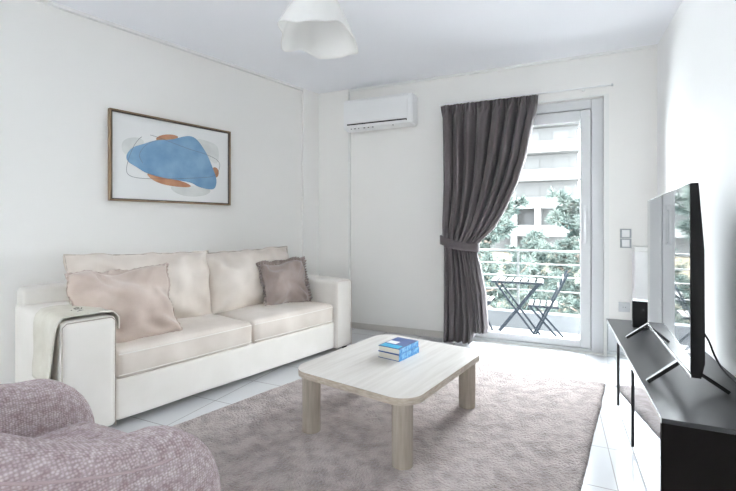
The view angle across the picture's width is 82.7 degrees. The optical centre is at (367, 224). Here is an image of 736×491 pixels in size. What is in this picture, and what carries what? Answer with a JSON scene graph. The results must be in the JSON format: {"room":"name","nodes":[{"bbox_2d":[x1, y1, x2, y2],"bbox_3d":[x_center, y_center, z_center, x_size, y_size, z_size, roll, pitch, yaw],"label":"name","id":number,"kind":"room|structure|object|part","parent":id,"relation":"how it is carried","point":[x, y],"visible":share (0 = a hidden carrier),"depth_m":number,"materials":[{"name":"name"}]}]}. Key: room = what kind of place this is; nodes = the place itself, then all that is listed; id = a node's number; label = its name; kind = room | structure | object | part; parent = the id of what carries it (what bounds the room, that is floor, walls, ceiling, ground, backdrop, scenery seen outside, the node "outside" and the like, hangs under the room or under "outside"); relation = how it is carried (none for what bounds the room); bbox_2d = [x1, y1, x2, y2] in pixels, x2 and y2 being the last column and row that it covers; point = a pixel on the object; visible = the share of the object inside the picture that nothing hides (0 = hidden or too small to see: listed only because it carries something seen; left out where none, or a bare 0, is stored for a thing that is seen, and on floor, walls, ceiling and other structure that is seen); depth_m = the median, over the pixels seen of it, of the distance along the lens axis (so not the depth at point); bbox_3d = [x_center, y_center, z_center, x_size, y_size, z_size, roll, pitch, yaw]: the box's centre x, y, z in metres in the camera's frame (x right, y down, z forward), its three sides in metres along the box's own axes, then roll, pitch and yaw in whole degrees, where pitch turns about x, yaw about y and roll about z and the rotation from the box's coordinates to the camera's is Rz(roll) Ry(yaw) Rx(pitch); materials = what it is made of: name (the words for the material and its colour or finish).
{"room":"living room","nodes":[
{"label":"living room","id":0,"kind":"room"},
{"bbox_2d":[0,0,301,383],"bbox_3d":[-2.837,-0.182,2.172,0.200,2.665,7.016,0,0,38],"label":"wall","id":1,"kind":"structure","parent":0,"point":[61,72],"depth_m":3.09,"materials":[{"name":"paint"}]},
{"bbox_2d":[33,0,303,90],"bbox_3d":[-2.824,-1.504,1.999,0.035,0.022,6.759,0,0,38],"label":"trim","id":2,"kind":"structure","parent":1,"relation":"attached to","point":[46,2],"depth_m":3.38,"materials":[{"name":"white paint"}]},
{"bbox_2d":[108,108,230,205],"bbox_3d":[-1.616,-0.528,3.520,0.039,0.690,1.026,0,0,38],"label":"framed print","id":3,"kind":"object","parent":1,"relation":"attached to","point":[151,158],"visible":1,"depth_m":3.46,"materials":[{"name":"blue paper"}]},
{"bbox_2d":[49,0,681,93],"bbox_3d":[-1.275,-1.615,1.446,5.578,0.200,7.300,0,0,24],"label":"ceiling","id":4,"kind":"structure","parent":0,"point":[397,40],"depth_m":3.26,"materials":[{"name":"white paint"}]},
{"bbox_2d":[277,0,357,58],"bbox_3d":[-0.258,-1.197,2.127,0.415,0.636,0.394,0,0,24],"label":"pendant lamp","id":5,"kind":"object","parent":4,"relation":"hanging from","point":[321,29],"visible":1,"depth_m":2.21,"materials":[{"name":"white"}]},
{"bbox_2d":[109,328,647,490],"bbox_3d":[-1.275,1.250,1.446,5.578,0.200,7.300,0,0,24],"label":"floor","id":6,"kind":"structure","parent":0,"point":[613,465],"depth_m":2.77,"materials":[{"name":"white tile"}]},
{"bbox_2d":[0,379,220,490],"bbox_3d":[-1.015,0.751,1.160,0.960,0.799,0.869,0,0,31],"label":"armchair","id":7,"kind":"object","parent":6,"relation":"on","point":[51,439],"visible":1,"depth_m":1.09,"materials":[{"name":"fabric"}]},
{"bbox_3d":[-0.992,0.860,1.199,0.609,0.319,0.779,0,0,31],"label":"seat","id":8,"kind":"part","parent":7,"relation":"part of","materials":[{"name":"fabric"}]},
{"bbox_2d":[15,246,351,425],"bbox_3d":[-1.212,0.668,3.284,0.934,0.963,2.268,0,0,38],"label":"sofa","id":9,"kind":"object","parent":6,"relation":"on","point":[227,334],"visible":0.81,"depth_m":2.83,"materials":[{"name":"beige fabric"}]},
{"bbox_3d":[-1.503,0.750,3.514,0.186,0.716,2.243,0,0,38],"label":"frame","id":10,"kind":"part","parent":9,"relation":"part of","materials":[{"name":"beige fabric"}]},
{"bbox_3d":[-1.833,0.805,2.500,0.934,0.621,0.269,0,0,38],"label":"arm","id":11,"kind":"part","parent":9,"relation":"part of","materials":[{"name":"beige fabric"}]},
{"bbox_2d":[32,304,119,378],"bbox_3d":[-1.637,0.681,2.328,0.381,0.437,0.331,0,0,38],"label":"throw blanket","id":12,"kind":"object","parent":9,"relation":"on","point":[46,321],"visible":0.86,"depth_m":2.25,"materials":[{"name":"grey fabric"}]},
{"bbox_2d":[65,263,181,342],"bbox_3d":[-1.507,0.489,2.611,0.325,0.460,0.611,0,0,44],"label":"throw pillow","id":13,"kind":"object","parent":9,"relation":"on","point":[140,295],"visible":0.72,"depth_m":2.57,"materials":[{"name":"beige fabric"}]},
{"bbox_2d":[63,251,213,318],"bbox_3d":[-1.578,0.475,3.007,0.335,0.572,1.011,-18,-12,37],"label":"cushion","id":14,"kind":"object","parent":9,"relation":"on","point":[190,274],"depth_m":3.08,"materials":[{"name":"fabric"}]},
{"bbox_2d":[114,313,250,377],"bbox_3d":[-1.388,0.788,2.902,0.712,0.217,0.914,0,0,38],"label":"seat cushion","id":15,"kind":"object","parent":9,"relation":"on","point":[204,338],"depth_m":2.67,"materials":[{"name":"fabric"}]},
{"bbox_2d":[205,247,288,313],"bbox_3d":[-1.031,0.473,3.711,0.348,0.549,0.923,-18,-9,37],"label":"cushion","id":16,"kind":"object","parent":9,"relation":"on","point":[233,277],"depth_m":3.47,"materials":[{"name":"fabric"}]},
{"bbox_2d":[217,301,332,342],"bbox_3d":[-0.837,0.787,3.602,0.716,0.218,0.870,0,0,38],"label":"seat cushion","id":17,"kind":"object","parent":9,"relation":"on","point":[281,322],"depth_m":3.37,"materials":[{"name":"fabric"}]},
{"bbox_2d":[256,257,312,304],"bbox_3d":[-0.736,0.522,3.725,0.244,0.451,0.485,0,0,45],"label":"throw pillow","id":18,"kind":"object","parent":9,"relation":"on","point":[282,280],"visible":0.89,"depth_m":3.64,"materials":[{"name":"beige fabric"}]},
{"bbox_3d":[-0.575,0.805,4.088,0.933,0.621,0.215,0,0,38],"label":"arm","id":19,"kind":"part","parent":9,"relation":"part of","materials":[{"name":"beige fabric"}]},
{"bbox_2d":[171,361,605,490],"bbox_3d":[0.119,1.139,2.475,2.083,0.021,2.641,0,0,33],"label":"rug","id":20,"kind":"object","parent":6,"relation":"on","point":[526,430],"visible":0.64,"depth_m":2.23,"materials":[{"name":"grey carpet"}]},
{"bbox_2d":[298,334,479,470],"bbox_3d":[0.153,0.965,2.487,0.774,0.333,0.950,0,0,36],"label":"coffee table","id":21,"kind":"object","parent":20,"relation":"on","point":[357,368],"visible":0.96,"depth_m":2.26,"materials":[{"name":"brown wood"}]},
{"bbox_3d":[-0.312,0.982,2.310,0.102,0.299,0.102,0,0,36],"label":"leg","id":22,"kind":"part","parent":21,"relation":"part of","materials":[{"name":"brown wood"}]},
{"bbox_2d":[378,346,418,361],"bbox_3d":[0.191,0.779,2.571,0.151,0.038,0.225,0,0,37],"label":"book","id":23,"kind":"object","parent":21,"relation":"on","point":[390,356],"visible":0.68,"depth_m":2.50,"materials":[{"name":"blue paper"}]},
{"bbox_2d":[378,337,417,354],"bbox_3d":[0.190,0.743,2.575,0.151,0.034,0.225,0,0,35],"label":"book","id":24,"kind":"object","parent":23,"relation":"on","point":[398,345],"visible":1,"depth_m":2.53,"materials":[{"name":"blue paper"}]},
{"bbox_3d":[0.162,0.982,1.976,0.102,0.299,0.102,0,0,36],"label":"leg","id":25,"kind":"part","parent":21,"relation":"part of","materials":[{"name":"brown wood"}]},
{"bbox_3d":[0.619,0.982,2.615,0.102,0.299,0.102,0,0,36],"label":"leg","id":26,"kind":"part","parent":21,"relation":"part of","materials":[{"name":"brown wood"}]},
{"bbox_2d":[606,318,735,490],"bbox_3d":[1.644,0.932,2.291,0.420,0.435,1.815,0,0,24],"label":"media cabinet","id":27,"kind":"object","parent":6,"relation":"on","point":[681,429],"visible":0.87,"depth_m":1.70,"materials":[{"name":"grey wood"}]},
{"bbox_3d":[1.704,0.934,2.911,0.010,0.395,0.621,0,0,24],"label":"door","id":28,"kind":"part","parent":27,"relation":"part of","materials":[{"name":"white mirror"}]},
{"bbox_3d":[1.565,0.934,2.622,0.007,0.391,0.009,0,0,24],"label":"handle","id":29,"kind":"part","parent":27,"relation":"part of","materials":[{"name":"black plastic"}]},
{"bbox_3d":[1.467,0.934,2.381,0.010,0.395,0.529,0,0,24],"label":"door","id":30,"kind":"part","parent":27,"relation":"part of","materials":[{"name":"white mirror"}]},
{"bbox_3d":[1.347,0.934,2.133,0.007,0.391,0.009,0,0,24],"label":"handle","id":31,"kind":"part","parent":27,"relation":"part of","materials":[{"name":"black plastic"}]},
{"bbox_3d":[1.455,0.725,2.375,0.003,0.017,1.815,0,0,24],"label":"edge trim","id":32,"kind":"part","parent":27,"relation":"part of","materials":[{"name":"wood"}]},
{"bbox_2d":[632,299,648,328],"bbox_3d":[1.912,0.621,2.935,0.102,0.185,0.100,0,0,33],"label":"speaker box","id":33,"kind":"object","parent":27,"relation":"on","point":[639,306],"visible":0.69,"depth_m":2.90,"materials":[{"name":"black plastic"}]},
{"bbox_2d":[632,246,647,299],"bbox_3d":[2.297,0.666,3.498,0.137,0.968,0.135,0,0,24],"label":"lampshade","id":34,"kind":"object","parent":33,"relation":"on","point":[639,253],"visible":0.41,"depth_m":3.45,"materials":[{"name":"white fabric"}]},
{"bbox_3d":[1.913,0.529,2.935,0.090,0.002,0.090,0,0,33],"label":"plate","id":35,"kind":"part","parent":33,"relation":"part of","materials":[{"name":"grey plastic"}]},
{"bbox_3d":[1.226,0.934,1.841,0.010,0.395,0.641,0,0,24],"label":"door","id":36,"kind":"part","parent":27,"relation":"part of","materials":[{"name":"white mirror"}]},
{"bbox_2d":[626,183,730,394],"bbox_3d":[1.530,0.274,2.104,0.300,0.882,1.069,0,0,26],"label":"television","id":37,"kind":"object","parent":27,"relation":"on","point":[676,251],"visible":1,"depth_m":1.82,"materials":[{"name":"black plastic"}]},
{"bbox_3d":[1.280,0.935,1.472,0.415,0.405,0.020,0,0,24],"label":"panel","id":38,"kind":"part","parent":27,"relation":"part of","materials":[{"name":"black wood"}]},
{"bbox_2d":[705,334,735,383],"bbox_3d":[1.627,0.603,1.875,0.091,0.219,0.537,0,0,9],"label":"power cable","id":39,"kind":"object","parent":27,"relation":"on","point":[706,337],"visible":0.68,"depth_m":2.03,"materials":[{"name":"black plastic"}]},
{"bbox_2d":[350,47,656,331],"bbox_3d":[0.885,-0.182,4.342,3.500,2.665,0.250,0,0,24],"label":"wall","id":40,"kind":"structure","parent":0,"point":[397,179],"depth_m":4.29,"materials":[{"name":"paint"}]},
{"bbox_2d":[302,89,349,278],"bbox_3d":[-0.475,-0.182,4.673,0.474,2.665,0.256,0,0,24],"label":"wall","id":41,"kind":"structure","parent":40,"relation":"attached to","point":[324,135],"depth_m":4.74,"materials":[{"name":"paint"}]},
{"bbox_2d":[348,133,350,281],"bbox_3d":[-0.207,0.040,4.676,0.020,2.200,0.032,0,0,24],"label":"cable trunking","id":42,"kind":"object","parent":40,"relation":"attached to","point":[349,134],"visible":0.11,"depth_m":4.66,"materials":[{"name":"white plastic"}]},
{"bbox_2d":[344,93,417,132],"bbox_3d":[0.128,-1.184,4.436,0.775,0.328,0.197,0,0,24],"label":"air conditioner","id":43,"kind":"object","parent":40,"relation":"attached to","point":[396,110],"visible":1,"depth_m":4.34,"materials":[{"name":"white plastic"}]},
{"bbox_3d":[0.083,-1.217,4.390,0.719,0.262,0.077,0,0,24],"label":"panel","id":44,"kind":"part","parent":43,"relation":"part of","materials":[{"name":"white plastic"}]},
{"bbox_2d":[347,118,406,125],"bbox_3d":[0.085,-1.069,4.365,0.675,0.025,0.022,0,0,24],"label":"vent","id":45,"kind":"object","parent":43,"relation":"attached to","point":[376,121],"depth_m":4.35,"materials":[{"name":"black plastic"}]},
{"bbox_2d":[352,322,443,337],"bbox_3d":[0.933,1.117,4.161,3.265,0.065,0.042,0,0,24],"label":"baseboard","id":46,"kind":"structure","parent":40,"relation":"attached to","point":[412,331],"depth_m":4.44,"materials":[{"name":"grey tile"}]},
{"bbox_2d":[349,44,657,91],"bbox_3d":[1.109,-1.504,4.095,2.890,0.022,0.018,0,0,24],"label":"trim","id":47,"kind":"structure","parent":40,"relation":"attached to","point":[654,45],"depth_m":3.96,"materials":[{"name":"white paint"}]},
{"bbox_2d":[439,83,612,105],"bbox_3d":[1.421,-1.202,3.918,1.515,0.021,0.086,0,0,24],"label":"track","id":48,"kind":"object","parent":40,"relation":"attached to","point":[582,88],"visible":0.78,"depth_m":3.83,"materials":[{"name":"white plastic"}]},
{"bbox_2d":[440,94,537,343],"bbox_3d":[1.129,-0.027,3.981,0.918,2.331,0.210,0,0,24],"label":"curtain","id":49,"kind":"object","parent":48,"relation":"hanging from","point":[486,143],"visible":1,"depth_m":3.99,"materials":[{"name":"grey fabric"}]},
{"bbox_2d":[472,98,603,355],"bbox_3d":[1.503,0.018,4.082,1.380,2.305,0.280,0,0,24],"label":"door","id":50,"kind":"structure","parent":40,"relation":"in","point":[589,113],"depth_m":3.78,"materials":[{"name":"white plastic"}]},
{"bbox_3d":[1.503,1.157,4.082,1.380,0.026,0.280,0,0,24],"label":"sill","id":51,"kind":"part","parent":50,"relation":"part of","materials":[{"name":"white"}]},
{"bbox_3d":[1.962,0.000,3.764,0.036,0.340,0.049,0,0,24],"label":"handle","id":52,"kind":"part","parent":50,"relation":"part of","materials":[{"name":"white metal"}]},
{"bbox_2d":[538,93,608,102],"bbox_3d":[1.461,-1.143,3.944,1.416,0.015,0.006,0,0,24],"label":"trim","id":53,"kind":"structure","parent":40,"relation":"attached to","point":[608,93],"depth_m":3.77,"materials":[{"name":"white paint"}]},
{"bbox_2d":[604,95,608,356],"bbox_3d":[2.088,0.007,3.661,0.040,2.285,0.012,0,0,24],"label":"trim","id":54,"kind":"structure","parent":40,"relation":"attached to","point":[606,97],"depth_m":3.65,"materials":[{"name":"white paint"}]},
{"bbox_2d":[618,302,629,311],"bbox_3d":[2.209,0.708,3.605,0.084,0.084,0.015,0,0,24],"label":"wall socket","id":55,"kind":"object","parent":40,"relation":"attached to","point":[622,306],"visible":1,"depth_m":3.60,"materials":[{"name":"grey plastic"}]},
{"bbox_2d":[620,229,630,237],"bbox_3d":[2.220,0.073,3.600,0.084,0.080,0.014,0,0,24],"label":"light switch","id":56,"kind":"object","parent":40,"relation":"attached to","point":[624,233],"visible":1,"depth_m":3.60,"materials":[{"name":"grey plastic"}]},
{"bbox_2d":[620,239,630,247],"bbox_3d":[2.220,0.157,3.600,0.084,0.080,0.014,0,0,24],"label":"light switch","id":57,"kind":"object","parent":40,"relation":"attached to","point":[624,243],"visible":1,"depth_m":3.60,"materials":[{"name":"grey plastic"}]},
{"bbox_2d":[488,326,579,338],"bbox_3d":[1.839,1.430,4.846,5.800,0.200,1.450,0,0,24],"label":"floor","id":58,"kind":"structure","parent":0,"point":[495,328],"depth_m":5.17,"materials":[{"name":"grey tile"}]},
{"bbox_2d":[487,296,494,329],"bbox_3d":[1.337,0.931,5.186,0.415,0.812,0.382,0,0,24],"label":"bistro chair","id":59,"kind":"object","parent":58,"relation":"on","point":[491,298],"visible":0.19,"depth_m":5.20,"materials":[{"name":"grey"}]},
{"bbox_2d":[491,277,543,334],"bbox_3d":[1.782,0.991,4.976,0.570,0.691,0.340,0,0,24],"label":"bistro table","id":60,"kind":"object","parent":58,"relation":"on","point":[500,280],"visible":0.94,"depth_m":4.89,"materials":[{"name":"grey metal"}]},
{"bbox_3d":[1.730,1.002,4.848,0.508,0.668,0.012,0,0,24],"label":"leg","id":61,"kind":"part","parent":60,"relation":"part of","materials":[{"name":"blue metal"}]},
{"bbox_3d":[1.835,1.002,5.106,0.508,0.668,0.012,0,0,24],"label":"leg","id":62,"kind":"part","parent":60,"relation":"part of","materials":[{"name":"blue metal"}]},
{"bbox_3d":[1.712,1.002,4.832,0.508,0.668,0.012,0,0,24],"label":"leg","id":63,"kind":"part","parent":60,"relation":"part of","materials":[{"name":"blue metal"}]},
{"bbox_3d":[1.853,1.002,5.122,0.508,0.668,0.012,0,0,24],"label":"leg","id":64,"kind":"part","parent":60,"relation":"part of","materials":[{"name":"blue metal"}]},
{"bbox_2d":[487,307,579,333],"bbox_3d":[2.084,1.225,5.394,5.800,0.210,0.150,0,0,24],"label":"parapet","id":65,"kind":"object","parent":58,"relation":"on","point":[565,323],"visible":0.1,"depth_m":5.30,"materials":[{"name":"white concrete"}]},
{"bbox_2d":[479,249,579,303],"bbox_3d":[2.082,0.720,5.390,5.600,0.800,0.040,0,0,24],"label":"balcony railing","id":66,"kind":"object","parent":65,"relation":"on","point":[516,250],"visible":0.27,"depth_m":5.41,"materials":[{"name":"grey metal"}]},
{"bbox_3d":[1.954,0.733,5.447,0.028,0.775,0.028,0,0,24],"label":"post","id":67,"kind":"part","parent":66,"relation":"part of","materials":[{"name":"grey metal"}]},
{"bbox_3d":[2.082,0.333,5.390,5.600,0.025,0.040,0,0,24],"label":"rail","id":68,"kind":"part","parent":66,"relation":"part of","materials":[{"name":"grey metal"}]},
{"bbox_2d":[528,270,568,337],"bbox_3d":[2.070,0.931,4.793,0.415,0.812,0.382,0,0,24],"label":"bistro chair","id":69,"kind":"object","parent":58,"relation":"on","point":[550,303],"visible":0.94,"depth_m":4.70,"materials":[{"name":"grey metal"}]},
{"bbox_3d":[1.957,0.915,4.662,0.315,0.019,0.016,0,0,24],"label":"seat rail","id":70,"kind":"part","parent":69,"relation":"part of","materials":[{"name":"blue metal"}]},
{"bbox_3d":[1.990,1.123,4.646,0.386,0.430,0.012,0,0,24],"label":"leg","id":71,"kind":"part","parent":69,"relation":"part of","materials":[{"name":"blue metal"}]},
{"bbox_3d":[2.126,1.123,4.950,0.386,0.430,0.012,0,0,24],"label":"leg","id":72,"kind":"part","parent":69,"relation":"part of","materials":[{"name":"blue metal"}]},
{"bbox_2d":[657,0,735,376],"bbox_3d":[1.186,-0.182,0.483,0.200,2.665,7.050,0,0,24],"label":"wall","id":73,"kind":"structure","parent":0,"point":[696,52],"depth_m":2.34,"materials":[{"name":"white paint"}]},
{"label":"outside","id":74,"kind":"structure","parent":0,"visible":0},
{"bbox_3d":[19.702,9.250,44.044,120.000,0.200,83.500,0,0,24],"label":"ground","id":75,"kind":"structure","parent":74,"visible":0},
{"bbox_2d":[477,192,539,310],"bbox_3d":[2.950,3.351,11.288,3.161,11.646,3.072,0,0,-27],"label":"pine tree","id":76,"kind":"object","parent":75,"relation":"on","point":[500,231],"visible":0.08,"depth_m":10.90,"materials":[{"name":"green plant"}]},
{"bbox_2d":[485,123,579,312],"bbox_3d":[15.244,-1.800,50.119,19.300,21.900,12.450,0,0,24],"label":"apartment building","id":77,"kind":"structure","parent":75,"relation":"on","point":[552,155],"depth_m":43.28,"materials":[{"name":"grey concrete"}]},
{"bbox_2d":[487,229,579,313],"bbox_3d":[6.581,4.654,17.433,4.422,9.059,4.375,0,0,4],"label":"pine tree","id":78,"kind":"object","parent":75,"relation":"on","point":[533,241],"visible":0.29,"depth_m":16.98,"materials":[{"name":"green plant"}]},
{"bbox_2d":[499,235,579,313],"bbox_3d":[9.494,4.756,21.612,5.421,8.850,4.556,0,0,31],"label":"pine tree","id":79,"kind":"object","parent":75,"relation":"on","point":[556,258],"visible":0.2,"depth_m":20.65,"materials":[{"name":"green plant"}]},
{"bbox_2d":[523,186,579,314],"bbox_3d":[6.465,3.952,12.816,4.136,10.453,3.643,0,0,30],"label":"pine tree","id":80,"kind":"object","parent":75,"relation":"on","point":[567,216],"visible":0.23,"depth_m":13.16,"materials":[{"name":"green plant"}]}
]}

